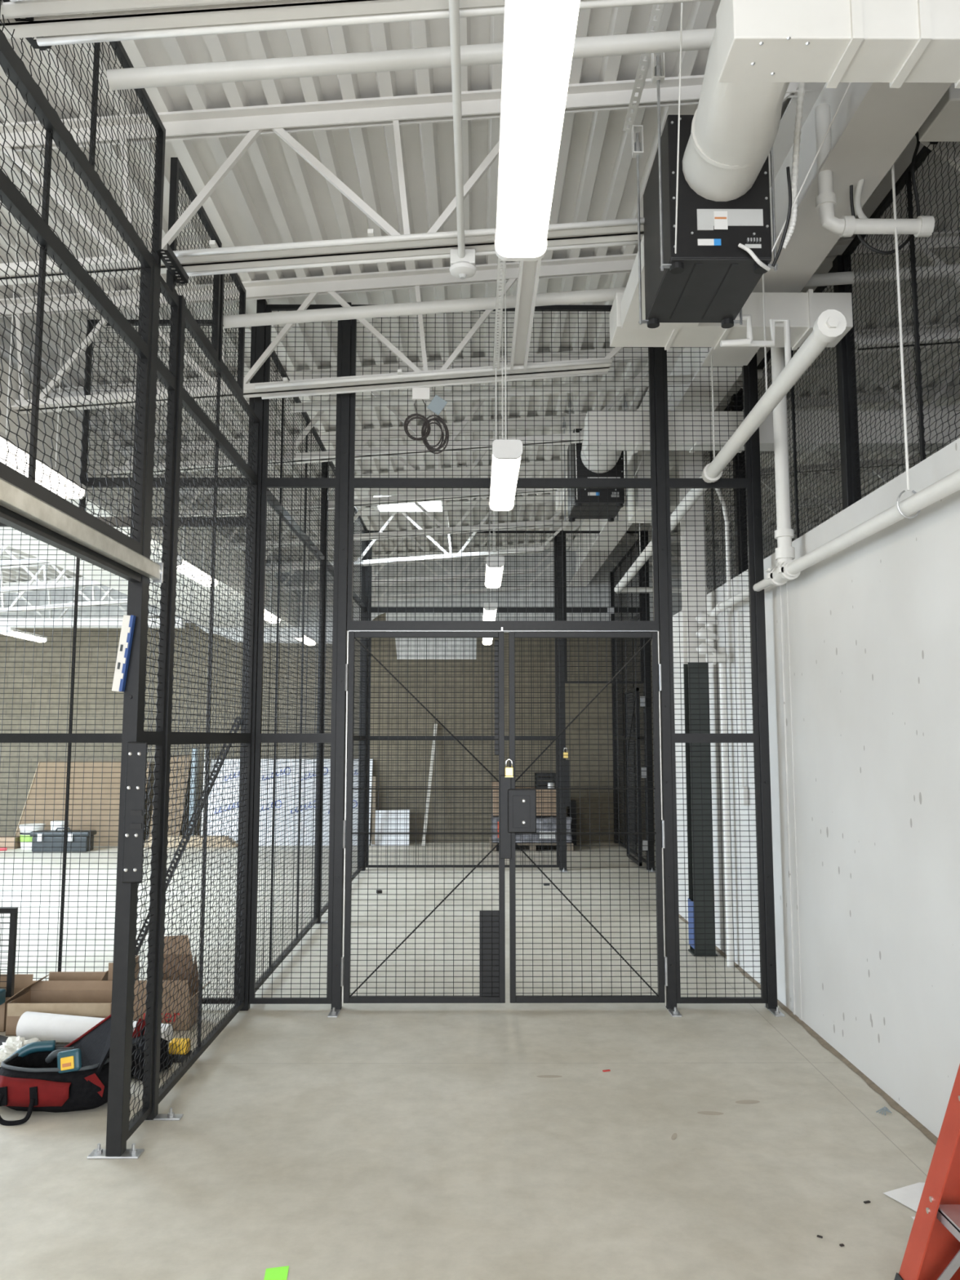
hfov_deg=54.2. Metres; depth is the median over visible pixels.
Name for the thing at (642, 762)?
mesh panel
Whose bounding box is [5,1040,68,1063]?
tool
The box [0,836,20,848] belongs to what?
cardboard box
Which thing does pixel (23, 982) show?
cardboard box
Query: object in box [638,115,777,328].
unit
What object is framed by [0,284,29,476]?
strip light
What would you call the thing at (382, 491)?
window
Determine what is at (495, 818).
load
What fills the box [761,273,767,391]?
rod
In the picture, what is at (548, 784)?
tape roll
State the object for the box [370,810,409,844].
stack
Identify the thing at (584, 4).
conduit
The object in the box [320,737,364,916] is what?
mesh panel
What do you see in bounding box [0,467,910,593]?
joist
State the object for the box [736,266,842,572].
mesh panel
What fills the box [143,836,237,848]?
wood planks
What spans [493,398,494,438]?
rod
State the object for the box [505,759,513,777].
padlock
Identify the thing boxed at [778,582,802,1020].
pipe
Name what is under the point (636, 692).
gate leaf
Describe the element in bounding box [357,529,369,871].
post
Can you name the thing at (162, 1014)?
print
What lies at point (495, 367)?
cable
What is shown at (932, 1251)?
step ladder
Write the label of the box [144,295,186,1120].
post
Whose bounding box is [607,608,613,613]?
plate
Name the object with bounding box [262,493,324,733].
mesh panel
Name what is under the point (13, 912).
mesh panel
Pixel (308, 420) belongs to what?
mesh panel
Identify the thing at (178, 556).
strip light
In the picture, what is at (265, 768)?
print
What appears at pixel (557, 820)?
mesh panel
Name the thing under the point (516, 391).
pipe
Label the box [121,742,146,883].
mounting plate
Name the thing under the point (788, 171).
power cable
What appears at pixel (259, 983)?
mesh panel
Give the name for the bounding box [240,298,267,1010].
post
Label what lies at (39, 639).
strip light
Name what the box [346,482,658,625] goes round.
mesh panel
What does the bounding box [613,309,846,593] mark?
pipe
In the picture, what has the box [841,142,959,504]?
mesh panel
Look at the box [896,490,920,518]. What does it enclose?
ring
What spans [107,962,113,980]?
cardboard sheet
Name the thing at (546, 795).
cardboard box
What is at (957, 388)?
joist
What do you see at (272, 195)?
ceiling
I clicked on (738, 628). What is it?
conduit
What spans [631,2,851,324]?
hanger
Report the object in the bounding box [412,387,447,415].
junction box
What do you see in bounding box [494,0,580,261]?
strip light
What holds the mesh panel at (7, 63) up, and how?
attached to the post at (125, 904)
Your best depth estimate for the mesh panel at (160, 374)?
4.01 m
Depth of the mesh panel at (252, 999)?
5.49 m
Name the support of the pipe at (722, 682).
attached to the wall at (874, 624)
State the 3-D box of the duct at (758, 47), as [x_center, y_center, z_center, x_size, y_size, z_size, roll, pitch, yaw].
[2.047,-1.792,3.067,2.682,0.340,0.890,0,-6,0]
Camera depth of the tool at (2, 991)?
4.95 m
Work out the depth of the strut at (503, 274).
4.77 m
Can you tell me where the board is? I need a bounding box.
[207,759,373,845]
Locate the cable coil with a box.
[404,399,448,453]
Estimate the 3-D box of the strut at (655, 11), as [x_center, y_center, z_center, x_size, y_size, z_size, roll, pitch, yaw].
[0.648,-2.304,3.456,0.042,0.026,1.316,0,-6,0]
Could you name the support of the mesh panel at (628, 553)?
attached to the post at (644, 540)
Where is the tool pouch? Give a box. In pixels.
[130,1017,173,1080]
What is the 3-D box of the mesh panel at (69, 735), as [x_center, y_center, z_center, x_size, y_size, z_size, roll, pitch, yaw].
[-2.709,-0.068,5.644,2.628,1.310,0.031,0,-6,0]
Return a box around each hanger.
[561,377,672,520]
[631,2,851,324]
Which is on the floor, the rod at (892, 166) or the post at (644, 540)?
the post at (644, 540)
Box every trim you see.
[679,914,937,1145]
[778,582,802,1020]
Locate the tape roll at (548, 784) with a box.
[547,782,555,787]
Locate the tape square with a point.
(277, 1273)
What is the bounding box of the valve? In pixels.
[695,607,728,664]
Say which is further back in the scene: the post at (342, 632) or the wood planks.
the wood planks
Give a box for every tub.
[50,821,69,830]
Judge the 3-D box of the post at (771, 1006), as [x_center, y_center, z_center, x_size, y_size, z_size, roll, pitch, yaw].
[1.690,0.013,5.598,0.055,4.260,0.210,0,-6,0]
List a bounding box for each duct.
[555,471,679,512]
[568,82,952,586]
[581,408,959,473]
[609,235,853,350]
[682,0,959,201]
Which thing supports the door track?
attached to the post at (125, 904)
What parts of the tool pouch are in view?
red panel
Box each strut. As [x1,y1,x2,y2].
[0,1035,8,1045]
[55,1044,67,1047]
[493,257,506,372]
[510,258,541,369]
[622,4,664,133]
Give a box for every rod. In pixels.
[639,523,640,554]
[711,355,715,458]
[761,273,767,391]
[891,164,910,490]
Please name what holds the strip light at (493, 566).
hanging from the ceiling at (272, 195)
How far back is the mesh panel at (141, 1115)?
3.86 m
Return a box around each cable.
[495,367,496,439]
[737,243,769,271]
[771,166,791,266]
[849,131,919,254]
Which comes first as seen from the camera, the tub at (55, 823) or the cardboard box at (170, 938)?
the cardboard box at (170, 938)
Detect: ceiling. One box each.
[0,0,959,582]
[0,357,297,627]
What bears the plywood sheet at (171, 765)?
on the floor
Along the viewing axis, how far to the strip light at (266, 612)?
10.93 m
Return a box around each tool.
[0,988,5,1004]
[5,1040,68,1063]
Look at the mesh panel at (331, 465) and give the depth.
10.57 m
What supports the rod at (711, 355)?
hanging from the air duct at (873, 123)
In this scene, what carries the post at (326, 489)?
on the floor
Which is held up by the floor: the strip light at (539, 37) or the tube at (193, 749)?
the tube at (193, 749)
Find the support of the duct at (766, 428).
attached to the joist at (486, 361)
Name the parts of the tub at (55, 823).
lid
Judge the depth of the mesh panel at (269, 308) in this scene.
5.77 m
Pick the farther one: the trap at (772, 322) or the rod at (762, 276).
the rod at (762, 276)
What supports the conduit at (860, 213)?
attached to the air duct at (873, 123)
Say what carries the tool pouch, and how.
on the floor
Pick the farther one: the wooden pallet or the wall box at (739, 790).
the wooden pallet
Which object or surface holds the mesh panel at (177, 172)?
attached to the post at (153, 1116)
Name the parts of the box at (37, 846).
lid, handle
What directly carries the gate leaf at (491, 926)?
attached to the post at (342, 632)
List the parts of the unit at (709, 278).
label plate, label plate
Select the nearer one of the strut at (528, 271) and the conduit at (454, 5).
the conduit at (454, 5)
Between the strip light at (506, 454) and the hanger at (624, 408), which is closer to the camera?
the strip light at (506, 454)
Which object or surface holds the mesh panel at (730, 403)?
on the wall at (874, 624)
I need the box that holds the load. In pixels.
[490,813,572,842]
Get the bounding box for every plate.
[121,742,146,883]
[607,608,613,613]
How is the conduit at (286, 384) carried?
attached to the joist at (331, 285)
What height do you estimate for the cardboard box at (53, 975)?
0.258 m
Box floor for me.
[0,842,935,1279]
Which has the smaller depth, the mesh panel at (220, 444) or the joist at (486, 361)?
the mesh panel at (220, 444)
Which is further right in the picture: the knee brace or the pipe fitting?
the pipe fitting
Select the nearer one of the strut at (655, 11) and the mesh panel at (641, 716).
the strut at (655, 11)
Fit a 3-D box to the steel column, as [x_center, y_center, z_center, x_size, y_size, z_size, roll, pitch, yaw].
[1.622,0.364,7.028,0.170,3.860,0.182,0,-6,0]
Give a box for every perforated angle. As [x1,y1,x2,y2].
[2,0,50,50]
[155,243,188,284]
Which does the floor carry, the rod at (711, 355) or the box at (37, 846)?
the box at (37, 846)
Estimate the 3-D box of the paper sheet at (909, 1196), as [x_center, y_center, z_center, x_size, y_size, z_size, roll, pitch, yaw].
[1.547,1.884,3.092,0.320,0.015,0.370,0,-6,0]
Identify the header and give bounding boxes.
[346,625,659,631]
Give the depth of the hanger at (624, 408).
7.16 m
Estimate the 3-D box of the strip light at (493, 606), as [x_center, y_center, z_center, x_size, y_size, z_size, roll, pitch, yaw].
[0.108,-0.990,10.476,0.146,1.473,1.070,0,-6,0]
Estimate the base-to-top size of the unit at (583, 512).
0.597 m
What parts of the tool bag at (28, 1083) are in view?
handle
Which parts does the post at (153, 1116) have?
plate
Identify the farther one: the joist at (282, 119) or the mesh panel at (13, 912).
the mesh panel at (13, 912)
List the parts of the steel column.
plate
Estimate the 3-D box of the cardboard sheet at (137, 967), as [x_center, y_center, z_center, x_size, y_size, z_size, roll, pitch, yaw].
[-1.937,1.938,5.169,0.030,0.338,0.220,0,-6,0]
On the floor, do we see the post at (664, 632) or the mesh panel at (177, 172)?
the post at (664, 632)
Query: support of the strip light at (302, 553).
hanging from the ceiling at (272, 195)
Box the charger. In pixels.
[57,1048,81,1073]
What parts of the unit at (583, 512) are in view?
label plate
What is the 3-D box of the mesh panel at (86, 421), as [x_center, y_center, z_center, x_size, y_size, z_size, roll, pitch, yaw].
[-1.919,-1.477,5.795,1.048,1.035,0.031,0,-6,0]
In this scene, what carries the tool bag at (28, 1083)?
on the floor
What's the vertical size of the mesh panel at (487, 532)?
0.985 m
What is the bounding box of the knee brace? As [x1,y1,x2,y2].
[135,715,242,955]
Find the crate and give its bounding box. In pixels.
[534,772,555,787]
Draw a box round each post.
[87,260,159,1159]
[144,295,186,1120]
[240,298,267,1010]
[313,461,328,924]
[327,302,351,1017]
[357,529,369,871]
[371,776,376,844]
[556,531,567,871]
[609,572,617,843]
[640,531,655,871]
[653,346,682,1017]
[730,394,747,575]
[747,352,785,1017]
[832,254,861,510]
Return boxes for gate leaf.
[340,631,511,1003]
[507,631,667,1003]
[623,688,648,866]
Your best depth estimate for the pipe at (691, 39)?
3.34 m
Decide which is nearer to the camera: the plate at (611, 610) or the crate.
the plate at (611, 610)
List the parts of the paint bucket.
lid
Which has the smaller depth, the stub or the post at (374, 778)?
the stub
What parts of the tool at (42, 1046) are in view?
handle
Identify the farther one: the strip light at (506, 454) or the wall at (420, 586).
the wall at (420, 586)
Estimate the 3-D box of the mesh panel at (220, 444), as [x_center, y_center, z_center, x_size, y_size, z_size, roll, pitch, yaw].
[-1.366,-0.271,4.885,0.033,1.555,1.503,0,-6,0]
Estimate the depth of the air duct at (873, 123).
4.23 m
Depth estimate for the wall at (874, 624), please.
4.31 m
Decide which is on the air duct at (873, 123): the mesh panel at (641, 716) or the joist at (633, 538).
the joist at (633, 538)
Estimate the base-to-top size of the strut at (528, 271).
0.041 m
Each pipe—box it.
[0,617,184,628]
[106,27,715,90]
[222,263,959,328]
[290,364,836,413]
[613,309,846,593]
[621,586,719,592]
[715,577,772,612]
[718,647,733,967]
[770,346,795,559]
[786,468,959,574]
[814,103,934,237]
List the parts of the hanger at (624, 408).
rod, hanger frame, hanger frame, rod, hanger frame, rod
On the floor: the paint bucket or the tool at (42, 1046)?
the paint bucket
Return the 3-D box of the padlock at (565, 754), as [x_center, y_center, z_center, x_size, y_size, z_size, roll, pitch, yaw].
[1.025,1.350,11.215,0.055,0.123,0.026,0,-6,0]
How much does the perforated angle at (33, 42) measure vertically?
0.032 m
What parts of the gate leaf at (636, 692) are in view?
brace rod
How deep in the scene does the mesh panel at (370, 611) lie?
11.36 m
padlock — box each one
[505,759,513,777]
[563,747,568,758]
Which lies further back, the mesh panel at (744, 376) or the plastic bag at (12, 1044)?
the mesh panel at (744, 376)
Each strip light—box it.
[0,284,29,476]
[0,567,47,642]
[35,288,85,499]
[177,427,218,586]
[264,517,279,623]
[293,552,315,645]
[482,631,493,644]
[483,488,497,620]
[484,511,504,588]
[488,261,522,511]
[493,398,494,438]
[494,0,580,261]
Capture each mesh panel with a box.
[0,0,165,274]
[0,40,153,354]
[0,178,150,551]
[0,521,250,737]
[0,737,244,1004]
[0,907,17,997]
[79,481,252,521]
[80,319,256,482]
[126,737,164,1140]
[142,361,177,737]
[155,273,179,386]
[158,737,251,1103]
[166,157,222,358]
[170,393,257,737]
[182,311,259,480]
[217,273,245,395]
[248,737,335,1004]
[255,482,339,737]
[255,742,321,991]
[262,304,342,482]
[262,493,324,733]
[267,350,326,559]
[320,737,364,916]
[324,563,366,737]
[327,461,368,608]
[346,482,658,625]
[349,304,656,482]
[365,737,559,867]
[367,609,558,737]
[368,531,556,609]
[563,531,642,609]
[564,609,643,683]
[611,538,639,620]
[612,615,644,737]
[613,737,646,863]
[662,346,751,482]
[666,482,759,737]
[671,737,767,1003]
[702,401,736,594]
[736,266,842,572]
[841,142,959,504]
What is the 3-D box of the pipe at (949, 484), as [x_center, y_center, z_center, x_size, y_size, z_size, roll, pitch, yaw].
[1.686,-0.554,3.574,0.089,0.123,2.980,0,-6,0]
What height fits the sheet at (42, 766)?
1.210 m
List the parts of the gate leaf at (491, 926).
brace rod, cross rod, cross rod, brace rod, kick plate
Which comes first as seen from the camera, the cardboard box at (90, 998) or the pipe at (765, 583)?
the cardboard box at (90, 998)
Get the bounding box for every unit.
[565,428,627,520]
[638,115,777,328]
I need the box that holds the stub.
[626,450,651,523]
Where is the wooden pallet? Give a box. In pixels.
[489,836,573,850]
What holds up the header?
attached to the post at (342, 632)
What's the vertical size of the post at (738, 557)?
1.527 m
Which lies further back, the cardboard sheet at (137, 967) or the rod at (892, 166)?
the cardboard sheet at (137, 967)
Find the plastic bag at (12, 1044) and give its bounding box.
[0,1035,40,1062]
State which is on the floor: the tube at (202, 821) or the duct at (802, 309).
the tube at (202, 821)
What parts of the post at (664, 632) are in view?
jamb strip, plate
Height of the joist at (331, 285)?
2.195 m
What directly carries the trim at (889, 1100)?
attached to the wall at (874, 624)
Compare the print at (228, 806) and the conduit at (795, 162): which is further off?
the print at (228, 806)
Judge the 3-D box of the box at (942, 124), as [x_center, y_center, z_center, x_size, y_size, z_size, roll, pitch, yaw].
[1.856,-2.095,3.620,0.220,0.200,0.250,0,-6,0]
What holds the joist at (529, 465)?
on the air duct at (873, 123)
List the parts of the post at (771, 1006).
plate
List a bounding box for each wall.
[0,533,804,842]
[672,437,959,1137]
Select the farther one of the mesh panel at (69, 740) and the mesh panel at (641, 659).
the mesh panel at (641, 659)
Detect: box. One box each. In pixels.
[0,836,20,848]
[0,973,48,1031]
[5,980,112,1035]
[29,827,96,852]
[48,970,108,980]
[133,934,209,1031]
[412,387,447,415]
[493,782,498,787]
[493,786,555,816]
[736,786,749,805]
[918,83,959,142]
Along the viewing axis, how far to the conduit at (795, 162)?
3.43 m
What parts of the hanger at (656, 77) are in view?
hanger frame, rod, hanger frame, rod, rod, rod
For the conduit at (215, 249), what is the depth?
4.01 m
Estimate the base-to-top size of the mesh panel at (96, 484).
0.245 m
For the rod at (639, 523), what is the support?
hanging from the air duct at (873, 123)
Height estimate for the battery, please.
0.094 m
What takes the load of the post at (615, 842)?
on the floor
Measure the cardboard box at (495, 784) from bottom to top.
0.088 m
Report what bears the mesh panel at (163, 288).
attached to the post at (153, 1116)
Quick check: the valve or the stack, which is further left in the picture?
the stack
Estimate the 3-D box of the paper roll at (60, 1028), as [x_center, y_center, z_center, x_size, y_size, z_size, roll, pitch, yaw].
[-1.973,1.996,4.805,0.793,0.144,0.144,-1,-6,8]
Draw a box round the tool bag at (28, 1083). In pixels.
[0,1013,111,1125]
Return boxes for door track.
[0,471,163,582]
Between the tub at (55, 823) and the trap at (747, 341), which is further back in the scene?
the tub at (55, 823)
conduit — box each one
[9,0,714,46]
[173,217,644,276]
[254,359,612,399]
[448,0,465,257]
[715,488,731,608]
[736,610,744,786]
[782,82,805,249]
[854,178,868,218]
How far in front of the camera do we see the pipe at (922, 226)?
3.81 m
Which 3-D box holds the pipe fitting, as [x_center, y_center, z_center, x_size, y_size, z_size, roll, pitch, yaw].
[1.673,-0.383,5.166,0.122,0.133,0.263,0,-6,0]
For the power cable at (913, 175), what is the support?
hanging from the air duct at (873, 123)
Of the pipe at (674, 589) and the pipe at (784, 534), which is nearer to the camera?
the pipe at (784, 534)
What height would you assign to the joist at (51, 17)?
2.195 m
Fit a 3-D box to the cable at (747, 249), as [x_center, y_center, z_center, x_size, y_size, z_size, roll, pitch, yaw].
[1.021,-1.420,3.463,0.137,0.085,0.044,2,-6,-21]
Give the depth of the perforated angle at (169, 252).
4.01 m
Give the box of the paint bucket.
[18,823,45,849]
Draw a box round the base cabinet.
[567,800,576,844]
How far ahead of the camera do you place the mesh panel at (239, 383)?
5.21 m
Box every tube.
[188,748,198,835]
[200,748,206,835]
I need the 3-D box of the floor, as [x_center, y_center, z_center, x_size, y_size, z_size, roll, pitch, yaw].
[-0.017,2.093,4.054,20.000,0.201,20.500,0,-6,0]
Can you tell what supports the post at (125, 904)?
on the floor
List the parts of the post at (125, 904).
plate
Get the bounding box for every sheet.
[15,762,150,846]
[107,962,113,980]
[134,955,139,980]
[148,755,191,839]
[883,1182,924,1219]
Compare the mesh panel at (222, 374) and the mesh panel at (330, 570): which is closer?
the mesh panel at (222, 374)
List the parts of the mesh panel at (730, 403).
frame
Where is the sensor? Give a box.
[448,248,475,279]
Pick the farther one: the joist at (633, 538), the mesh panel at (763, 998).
the joist at (633, 538)
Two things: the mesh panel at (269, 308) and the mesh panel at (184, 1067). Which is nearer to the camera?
the mesh panel at (184, 1067)
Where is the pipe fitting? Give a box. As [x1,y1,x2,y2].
[764,557,800,586]
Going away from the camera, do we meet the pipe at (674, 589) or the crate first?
the pipe at (674, 589)
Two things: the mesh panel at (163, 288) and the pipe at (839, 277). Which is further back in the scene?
the pipe at (839, 277)
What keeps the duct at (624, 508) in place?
attached to the joist at (957, 388)
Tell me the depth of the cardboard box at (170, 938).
5.04 m
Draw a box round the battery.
[168,1038,191,1062]
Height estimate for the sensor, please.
0.120 m
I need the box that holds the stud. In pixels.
[422,724,437,845]
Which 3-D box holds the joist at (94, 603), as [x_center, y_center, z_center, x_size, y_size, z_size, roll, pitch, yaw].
[-0.086,-1.181,12.591,19.873,2.195,0.136,0,-6,0]
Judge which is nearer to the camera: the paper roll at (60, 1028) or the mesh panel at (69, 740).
the paper roll at (60, 1028)
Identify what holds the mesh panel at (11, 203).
attached to the post at (125, 904)
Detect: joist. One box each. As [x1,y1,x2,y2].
[0,0,504,39]
[0,75,959,285]
[0,230,959,413]
[0,451,903,567]
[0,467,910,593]
[0,504,842,613]
[0,521,823,617]
[41,322,959,477]
[115,385,959,516]
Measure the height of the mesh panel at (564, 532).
0.985 m
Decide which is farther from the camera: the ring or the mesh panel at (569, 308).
the mesh panel at (569, 308)
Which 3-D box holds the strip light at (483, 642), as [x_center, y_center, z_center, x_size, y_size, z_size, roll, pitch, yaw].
[0.108,-0.715,13.111,0.146,1.473,1.070,0,-6,0]
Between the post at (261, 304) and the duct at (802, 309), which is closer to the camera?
the duct at (802, 309)
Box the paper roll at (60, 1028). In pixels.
[16,1011,173,1043]
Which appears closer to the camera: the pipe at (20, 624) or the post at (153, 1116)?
the post at (153, 1116)
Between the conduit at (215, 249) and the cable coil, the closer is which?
the conduit at (215, 249)
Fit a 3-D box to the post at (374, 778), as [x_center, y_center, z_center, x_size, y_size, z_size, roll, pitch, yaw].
[-1.556,2.492,13.724,0.050,0.981,0.070,0,-6,0]
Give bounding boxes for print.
[143,1013,179,1022]
[213,802,238,813]
[262,767,289,780]
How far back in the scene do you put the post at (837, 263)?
5.07 m
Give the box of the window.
[368,488,446,511]
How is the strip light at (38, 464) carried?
hanging from the ceiling at (272, 195)
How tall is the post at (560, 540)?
4.100 m
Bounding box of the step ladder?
[894,1064,959,1279]
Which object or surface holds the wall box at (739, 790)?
attached to the wall at (874, 624)
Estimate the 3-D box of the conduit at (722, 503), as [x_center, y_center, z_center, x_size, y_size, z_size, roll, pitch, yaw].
[1.660,-0.647,6.397,0.039,0.840,0.240,-4,-7,33]
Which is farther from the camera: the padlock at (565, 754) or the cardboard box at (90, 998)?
the padlock at (565, 754)
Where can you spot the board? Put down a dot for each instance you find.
(280, 788)
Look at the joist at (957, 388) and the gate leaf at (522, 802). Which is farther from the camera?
the joist at (957, 388)
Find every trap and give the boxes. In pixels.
[720,314,753,346]
[720,319,791,365]
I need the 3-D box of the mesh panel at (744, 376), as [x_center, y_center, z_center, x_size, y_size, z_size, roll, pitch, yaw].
[1.397,-1.526,5.813,0.530,1.135,0.030,0,-6,0]
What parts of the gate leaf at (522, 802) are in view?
plate, brace rod, cross rod, cross rod, brace rod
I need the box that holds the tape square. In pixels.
[263,1266,288,1279]
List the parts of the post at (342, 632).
plate, jamb strip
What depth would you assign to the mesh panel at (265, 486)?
5.66 m
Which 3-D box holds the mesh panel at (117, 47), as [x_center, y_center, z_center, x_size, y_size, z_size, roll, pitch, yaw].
[-1.359,-1.932,3.299,0.033,0.650,1.370,0,-6,0]
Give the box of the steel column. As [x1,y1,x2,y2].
[678,451,717,956]
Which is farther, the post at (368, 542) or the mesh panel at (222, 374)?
the post at (368, 542)

